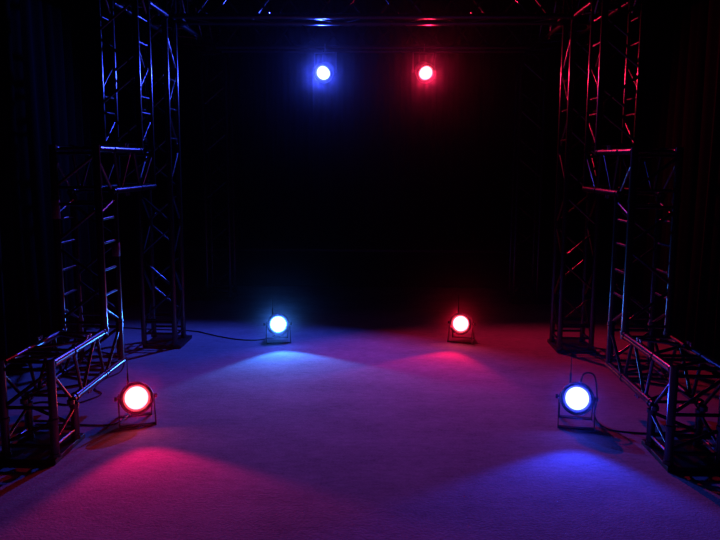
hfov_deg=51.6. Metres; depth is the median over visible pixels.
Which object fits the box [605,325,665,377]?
truss corner
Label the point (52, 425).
truss
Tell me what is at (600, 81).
truss
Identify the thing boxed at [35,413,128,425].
power cable
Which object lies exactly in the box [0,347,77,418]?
truss corner
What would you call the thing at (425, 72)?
spotlight
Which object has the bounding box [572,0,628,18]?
truss
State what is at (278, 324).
spotlight
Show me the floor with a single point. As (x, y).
(369, 424)
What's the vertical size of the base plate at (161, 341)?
0.032 m
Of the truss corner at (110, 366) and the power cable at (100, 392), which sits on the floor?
the power cable at (100, 392)
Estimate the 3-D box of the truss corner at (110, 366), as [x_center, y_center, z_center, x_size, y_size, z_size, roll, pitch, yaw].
[-1.782,0.522,4.962,0.320,0.297,0.320,1,8,2]
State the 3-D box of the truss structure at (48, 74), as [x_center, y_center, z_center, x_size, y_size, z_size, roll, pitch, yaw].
[-2.701,-1.220,5.406,0.142,4.080,8.905,1,8,2]
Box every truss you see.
[0,401,80,457]
[22,328,108,401]
[50,194,123,330]
[71,143,143,195]
[93,0,154,149]
[113,0,170,18]
[129,0,186,344]
[150,0,226,56]
[171,0,570,25]
[215,19,530,53]
[520,0,590,56]
[549,0,610,349]
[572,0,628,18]
[584,0,647,151]
[593,146,662,198]
[607,197,680,334]
[619,332,707,408]
[645,407,719,465]
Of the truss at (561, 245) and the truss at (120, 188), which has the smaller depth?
the truss at (120, 188)
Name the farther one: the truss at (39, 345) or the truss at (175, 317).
the truss at (175, 317)
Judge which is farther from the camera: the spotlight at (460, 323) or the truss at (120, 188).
the spotlight at (460, 323)
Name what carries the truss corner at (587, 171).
attached to the truss at (609, 151)
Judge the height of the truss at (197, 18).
0.330 m
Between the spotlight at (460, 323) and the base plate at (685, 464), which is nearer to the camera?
the base plate at (685, 464)
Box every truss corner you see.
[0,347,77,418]
[48,144,116,196]
[64,322,124,374]
[104,151,156,190]
[582,153,629,192]
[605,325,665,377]
[615,147,683,199]
[648,353,719,425]
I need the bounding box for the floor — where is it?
[0,272,719,539]
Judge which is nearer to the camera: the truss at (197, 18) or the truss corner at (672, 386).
the truss corner at (672, 386)
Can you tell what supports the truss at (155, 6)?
attached to the truss at (114, 127)
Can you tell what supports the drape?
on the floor
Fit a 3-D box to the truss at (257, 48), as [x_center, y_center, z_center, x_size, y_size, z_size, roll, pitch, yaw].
[0.134,-2.493,7.918,3.285,0.330,0.330,1,8,2]
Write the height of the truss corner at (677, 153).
0.320 m
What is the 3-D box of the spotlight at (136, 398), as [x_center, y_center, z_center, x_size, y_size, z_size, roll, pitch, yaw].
[-1.427,0.762,4.727,0.260,0.428,0.240,-3,9,-21]
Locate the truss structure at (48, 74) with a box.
[0,0,169,376]
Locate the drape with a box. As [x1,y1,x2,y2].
[167,0,589,275]
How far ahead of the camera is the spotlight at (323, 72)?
7.80 m
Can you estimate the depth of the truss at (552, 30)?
7.32 m
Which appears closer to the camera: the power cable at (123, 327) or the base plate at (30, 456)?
the base plate at (30, 456)
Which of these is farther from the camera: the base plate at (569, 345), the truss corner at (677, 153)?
the base plate at (569, 345)
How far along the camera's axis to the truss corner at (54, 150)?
4.65 m
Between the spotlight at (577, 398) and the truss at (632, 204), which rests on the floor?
the spotlight at (577, 398)
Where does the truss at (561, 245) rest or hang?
on the base plate at (569, 345)
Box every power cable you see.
[10,351,124,409]
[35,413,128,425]
[95,327,275,340]
[580,372,689,433]
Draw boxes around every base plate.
[0,432,84,464]
[143,335,191,348]
[547,339,595,353]
[641,439,719,472]
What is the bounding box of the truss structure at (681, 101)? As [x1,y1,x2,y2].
[576,0,719,374]
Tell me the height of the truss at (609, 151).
0.360 m
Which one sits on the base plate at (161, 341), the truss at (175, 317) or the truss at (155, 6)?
the truss at (175, 317)
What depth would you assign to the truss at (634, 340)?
4.47 m
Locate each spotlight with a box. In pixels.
[114,357,156,428]
[263,296,291,343]
[313,44,336,82]
[412,44,435,82]
[447,297,475,343]
[556,356,597,430]
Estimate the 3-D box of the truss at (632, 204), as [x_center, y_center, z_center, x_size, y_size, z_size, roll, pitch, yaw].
[1.838,-0.034,4.839,0.330,0.862,0.330,1,8,2]
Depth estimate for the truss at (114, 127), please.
5.46 m
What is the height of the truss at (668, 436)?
0.218 m
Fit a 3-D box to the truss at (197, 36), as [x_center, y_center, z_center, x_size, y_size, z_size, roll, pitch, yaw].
[-1.689,-2.424,7.438,0.330,0.345,1.941,1,8,2]
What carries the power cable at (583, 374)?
on the floor
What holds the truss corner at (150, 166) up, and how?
attached to the truss at (120, 188)
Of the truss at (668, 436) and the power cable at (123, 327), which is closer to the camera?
the truss at (668, 436)
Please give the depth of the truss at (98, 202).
4.79 m

